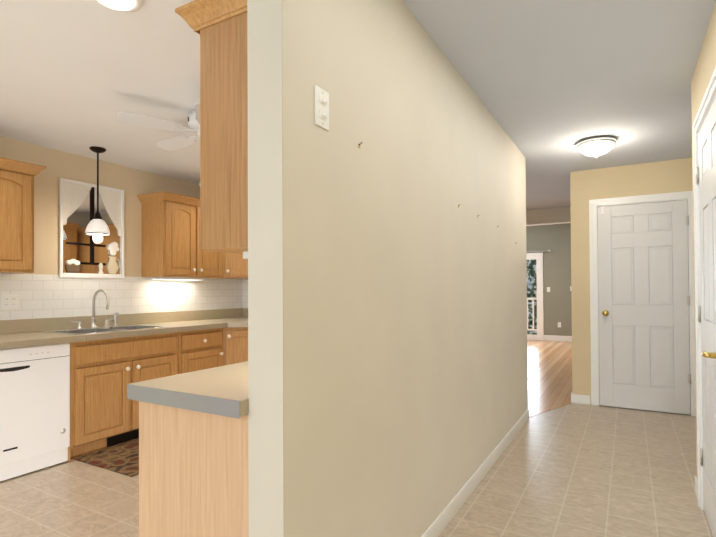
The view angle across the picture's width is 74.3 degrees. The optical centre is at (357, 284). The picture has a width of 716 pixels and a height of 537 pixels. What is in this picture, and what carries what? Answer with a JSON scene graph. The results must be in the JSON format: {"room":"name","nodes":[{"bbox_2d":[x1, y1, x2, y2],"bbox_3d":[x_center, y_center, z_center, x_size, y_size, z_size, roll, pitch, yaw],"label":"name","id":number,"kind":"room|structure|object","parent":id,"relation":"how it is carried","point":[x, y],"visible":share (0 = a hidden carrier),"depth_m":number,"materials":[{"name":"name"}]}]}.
{"room":"kitchen","nodes":[
{"label":"kitchen","id":0,"kind":"room"},
{"bbox_2d":[0,136,233,319],"bbox_3d":[-2.935,0.037,3.051,0.120,2.440,6.890,-1,-1,30],"label":"wall","id":1,"kind":"structure","parent":0,"point":[132,183],"depth_m":3.92,"materials":[{"name":"beige paint"}]},
{"bbox_2d":[0,157,45,273],"bbox_3d":[-2.619,-0.466,3.116,0.372,0.764,0.866,-1,-1,30],"label":"upper cabinet","id":2,"kind":"object","parent":1,"relation":"attached to","point":[16,216],"visible":1,"depth_m":3.28,"materials":[{"name":"brown wood"}]},
{"bbox_2d":[59,178,123,278],"bbox_3d":[-2.273,-0.456,4.065,0.021,0.807,0.560,-1,-1,30],"label":"window","id":3,"kind":"structure","parent":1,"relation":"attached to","point":[82,254],"depth_m":4.03,"materials":[{"name":"clear glass"}]},
{"bbox_2d":[0,273,243,319],"bbox_3d":[-2.326,0.098,3.986,0.005,0.343,3.819,-1,-1,30],"label":"tile backsplash","id":4,"kind":"structure","parent":1,"relation":"attached to","point":[46,296],"depth_m":4.21,"materials":[{"name":"white tile"}]},
{"bbox_2d":[1,294,18,309],"bbox_3d":[-2.588,0.131,3.514,0.006,0.114,0.115,-1,-1,30],"label":"outlet","id":5,"kind":"object","parent":4,"relation":"attached to","point":[9,301],"visible":1,"depth_m":3.51,"materials":[{"name":"white plastic"}]},
{"bbox_2d":[141,195,228,278],"bbox_3d":[-1.696,-0.429,4.728,0.372,0.718,0.786,-1,-1,30],"label":"upper cabinet","id":6,"kind":"object","parent":1,"relation":"attached to","point":[170,234],"depth_m":4.46,"materials":[{"name":"brown wood"}]},
{"bbox_2d":[150,277,204,279],"bbox_3d":[-1.780,-0.056,4.689,0.140,0.027,0.540,-1,-1,30],"label":"light","id":7,"kind":"object","parent":6,"relation":"attached to","point":[175,278],"visible":0.98,"depth_m":4.58,"materials":[{"name":"white plastic"}]},
{"bbox_2d":[229,253,247,278],"bbox_3d":[-1.269,-0.425,5.236,0.608,0.718,0.609,-1,-1,30],"label":"upper cabinet","id":8,"kind":"object","parent":1,"relation":"attached to","point":[238,266],"depth_m":4.99,"materials":[{"name":"brown wood"}]},
{"bbox_2d":[244,279,247,307],"bbox_3d":[-0.054,0.096,4.883,3.000,0.343,0.006,-1,-1,30],"label":"tile backsplash","id":9,"kind":"structure","parent":1,"relation":"attached to","point":[245,280],"depth_m":5.61,"materials":[{"name":"white tile"}]},
{"bbox_2d":[0,403,712,536],"bbox_3d":[-0.258,1.260,1.975,5.870,0.060,8.000,-1,-1,30],"label":"floor","id":10,"kind":"structure","parent":0,"point":[575,470],"depth_m":2.85,"materials":[{"name":"tile"}]},
{"bbox_2d":[0,343,69,480],"bbox_3d":[-2.417,0.835,3.200,0.574,0.842,0.600,-1,-1,30],"label":"dishwasher","id":11,"kind":"object","parent":10,"relation":"on","point":[34,408],"visible":1,"depth_m":3.12,"materials":[{"name":"white metal"}]},
{"bbox_2d":[74,439,138,476],"bbox_3d":[-1.513,1.253,3.638,0.660,0.006,0.960,-1,-1,30],"label":"runner rug","id":12,"kind":"object","parent":10,"relation":"on","point":[123,458],"visible":0.42,"depth_m":3.38,"materials":[{"name":"multicoloured fabric"}]},
{"bbox_2d":[66,328,223,462],"bbox_3d":[-2.268,0.834,3.440,0.632,0.848,2.940,-1,-1,30],"label":"base cabinet","id":13,"kind":"object","parent":10,"relation":"on","point":[103,374],"visible":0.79,"depth_m":3.63,"materials":[{"name":"brown wood"}]},
{"bbox_2d":[0,308,235,348],"bbox_3d":[-2.040,0.340,3.820,0.660,0.146,3.819,-1,-1,30],"label":"countertop","id":14,"kind":"structure","parent":13,"relation":"on","point":[18,333],"depth_m":3.86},
{"bbox_2d":[69,289,119,328],"bbox_3d":[-2.122,0.202,3.912,0.238,0.325,0.408,-1,-1,30],"label":"gooseneck faucet","id":15,"kind":"object","parent":14,"relation":"on","point":[93,320],"visible":1,"depth_m":3.93,"materials":[{"name":"silver metal"}]},
{"bbox_2d":[41,325,169,334],"bbox_3d":[-2.031,0.451,3.855,0.492,0.174,0.792,-1,-1,30],"label":"double-bowl sink","id":16,"kind":"object","parent":14,"relation":"in","point":[101,329],"visible":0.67,"depth_m":3.87,"materials":[{"name":"silver metal"}]},
{"bbox_2d":[107,429,138,446],"bbox_3d":[-1.841,1.207,3.780,0.017,0.085,0.350,-1,-1,30],"label":"grille","id":17,"kind":"object","parent":13,"relation":"attached to","point":[122,437],"visible":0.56,"depth_m":3.74,"materials":[{"name":"black metal"}]},
{"bbox_2d":[139,401,248,536],"bbox_3d":[-0.308,0.805,1.867,0.496,0.848,0.886,-1,-1,30],"label":"base cabinet","id":18,"kind":"object","parent":10,"relation":"on","point":[193,474],"visible":0.1,"depth_m":1.46,"materials":[{"name":"brown wood"}]},
{"bbox_2d":[127,361,247,418],"bbox_3d":[0.245,0.319,2.857,0.509,0.152,3.221,-1,-1,30],"label":"countertop","id":19,"kind":"structure","parent":18,"relation":"on","point":[221,390],"depth_m":1.52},
{"bbox_2d":[223,327,247,365],"bbox_3d":[-1.207,0.848,5.030,0.894,0.848,0.883,-1,-1,30],"label":"base cabinet","id":20,"kind":"object","parent":10,"relation":"on","point":[235,344],"visible":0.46,"depth_m":4.60,"materials":[{"name":"brown wood"}]},
{"bbox_2d":[228,308,247,326],"bbox_3d":[-0.214,0.341,4.475,1.860,0.152,0.868,-1,-1,30],"label":"countertop","id":21,"kind":"structure","parent":20,"relation":"on","point":[239,318],"depth_m":5.26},
{"bbox_2d":[0,0,715,209],"bbox_3d":[0.021,-1.430,5.469,9.300,0.700,14.400,-1,-1,30],"label":"ceiling","id":22,"kind":"structure","parent":0,"point":[551,83],"depth_m":2.62,"materials":[{"name":"white paint"}]},
{"bbox_2d":[85,146,109,242],"bbox_3d":[-2.085,-0.708,3.787,0.181,0.761,0.181,-1,-1,30],"label":"light","id":23,"kind":"object","parent":22,"relation":"hanging from","point":[97,228],"visible":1,"depth_m":3.76,"materials":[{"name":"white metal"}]},
{"bbox_2d":[93,0,142,11],"bbox_3d":[-0.940,-1.103,1.830,0.196,0.030,0.196,-1,-1,30],"label":"recessed light","id":24,"kind":"object","parent":22,"relation":"in","point":[125,5],"visible":0.96,"depth_m":1.85,"materials":[{"name":"white glass"}]},
{"bbox_2d":[116,102,199,185],"bbox_3d":[-0.985,-0.863,3.069,1.004,0.480,1.011,-1,-1,30],"label":"ceiling fan","id":25,"kind":"object","parent":22,"relation":"attached to","point":[179,142],"visible":0.4,"depth_m":2.93,"materials":[{"name":"white metal"}]},
{"bbox_2d":[576,136,615,157],"bbox_3d":[1.994,-1.127,3.957,0.302,0.140,0.302,-1,-1,30],"label":"light","id":26,"kind":"object","parent":22,"relation":"attached to","point":[596,147],"visible":0.98,"depth_m":3.87,"materials":[{"name":"white glass"}]},
{"bbox_2d":[247,0,527,536],"bbox_3d":[0.633,0.016,2.900,0.127,2.440,3.608,-1,-1,30],"label":"wall","id":27,"kind":"structure","parent":0,"point":[387,346],"depth_m":1.76,"materials":[{"name":"beige paint"}]},
{"bbox_2d":[175,0,247,253],"bbox_3d":[0.226,-0.510,2.687,0.355,0.811,2.752,-1,-1,30],"label":"upper cabinet","id":28,"kind":"object","parent":27,"relation":"attached to","point":[219,27],"visible":0.17,"depth_m":1.53,"materials":[{"name":"brown wood"}]},
{"bbox_2d":[243,251,247,258],"bbox_3d":[-0.201,-0.098,1.834,0.140,0.027,0.550,-1,-1,30],"label":"light","id":29,"kind":"object","parent":28,"relation":"attached to","point":[245,254],"visible":0.08,"depth_m":1.62,"materials":[{"name":"white plastic"}]},
{"bbox_2d":[314,85,328,130],"bbox_3d":[-0.107,-0.549,1.471,0.018,0.120,0.076,-1,-1,30],"label":"light switch","id":30,"kind":"object","parent":27,"relation":"attached to","point":[321,96],"visible":1,"depth_m":1.47,"materials":[{"name":"white plastic"}]},
{"bbox_2d":[421,408,528,536],"bbox_3d":[0.699,1.190,2.853,0.010,0.090,3.606,-1,-1,30],"label":"baseboard","id":31,"kind":"structure","parent":27,"relation":"attached to","point":[439,524],"depth_m":2.79,"materials":[{"name":"white wood"}]},
{"bbox_2d":[526,207,570,225],"bbox_3d":[0.552,-1.274,8.700,6.610,0.740,0.160,-1,-1,30],"label":"header beam","id":32,"kind":"structure","parent":0,"point":[550,216],"depth_m":7.26,"materials":[{"name":"beige paint"}]},
{"bbox_2d":[526,223,571,335],"bbox_3d":[2.552,-0.138,12.143,6.580,2.950,0.120,-1,-1,30],"label":"wall","id":33,"kind":"structure","parent":0,"point":[555,239],"depth_m":10.91,"materials":[{"name":"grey paint"}]},
{"bbox_2d":[526,252,543,339],"bbox_3d":[3.526,0.294,11.489,1.840,2.051,0.040,-1,-1,30],"label":"sliding patio door","id":34,"kind":"structure","parent":33,"relation":"in","point":[535,319],"depth_m":11.13,"materials":[{"name":"white glass"}]},
{"bbox_2d":[533,334,571,341],"bbox_3d":[2.514,1.271,12.077,6.610,0.130,0.010,-1,-1,30],"label":"baseboard","id":35,"kind":"structure","parent":33,"relation":"attached to","point":[556,338],"depth_m":10.88,"materials":[{"name":"white wood"}]},
{"bbox_2d":[527,340,571,416],"bbox_3d":[0.777,1.333,9.038,6.610,0.053,7.210,-1,-1,30],"label":"floor","id":36,"kind":"structure","parent":0,"point":[549,375],"depth_m":6.56,"materials":[{"name":"brown wood"}]},
{"bbox_2d":[570,171,581,394],"bbox_3d":[3.866,-0.198,7.694,0.120,2.950,6.300,-1,-1,30],"label":"wall","id":37,"kind":"structure","parent":0,"point":[576,176],"depth_m":4.96,"materials":[{"name":"beige paint"}]},
{"bbox_2d":[582,158,692,404],"bbox_3d":[3.292,0.021,4.460,2.090,2.440,0.120,-1,-1,30],"label":"wall","id":38,"kind":"structure","parent":0,"point":[659,177],"depth_m":4.80,"materials":[{"name":"beige paint"}]},
{"bbox_2d":[571,394,589,404],"bbox_3d":[2.321,1.202,4.930,0.180,0.100,0.010,-1,-1,30],"label":"baseboard","id":39,"kind":"structure","parent":38,"relation":"attached to","point":[580,399],"depth_m":4.92,"materials":[{"name":"white wood"}]},
{"bbox_2d":[589,191,695,415],"bbox_3d":[2.830,0.186,4.713,0.918,2.125,0.137,-1,-1,30],"label":"door frame","id":40,"kind":"structure","parent":38,"relation":"attached to","point":[594,204],"depth_m":4.82,"materials":[{"name":"white wood"}]},
{"bbox_2d":[598,200,690,414],"bbox_3d":[2.800,0.219,4.650,0.772,2.037,0.106,-1,-1,30],"label":"hall door","id":41,"kind":"structure","parent":38,"relation":"in","point":[644,305],"depth_m":4.66,"materials":[{"name":"white paint"}]},
{"bbox_2d":[601,206,603,215],"bbox_3d":[2.500,-0.745,4.832,0.024,0.106,0.030,-1,-1,30],"label":"hook","id":42,"kind":"object","parent":41,"relation":"hanging from","point":[602,210],"visible":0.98,"depth_m":4.84,"materials":[{"name":"white metal"}]},
{"bbox_2d":[691,2,715,478],"bbox_3d":[0.643,-0.015,0.319,0.120,2.440,5.700,-1,-1,30],"label":"wall","id":43,"kind":"structure","parent":0,"point":[704,69],"depth_m":2.37,"materials":[{"name":"beige paint"}]},
{"bbox_2d":[694,476,697,498],"bbox_3d":[1.957,1.182,2.721,0.010,0.090,0.206,-1,-1,30],"label":"baseboard","id":44,"kind":"structure","parent":43,"relation":"attached to","point":[696,484],"depth_m":2.73,"materials":[{"name":"white wood"}]},
{"bbox_2d":[693,66,715,510],"bbox_3d":[1.716,0.162,2.208,0.137,2.125,0.917,-1,-1,30],"label":"door frame","id":45,"kind":"structure","parent":43,"relation":"attached to","point":[706,104],"depth_m":2.58,"materials":[{"name":"white wood"}]},
{"bbox_2d":[696,96,715,536],"bbox_3d":[1.657,0.197,2.246,0.107,2.037,0.770,-1,-1,30],"label":"hall door","id":46,"kind":"structure","parent":43,"relation":"in","point":[706,175],"depth_m":2.32,"materials":[{"name":"white paint"}]}
]}

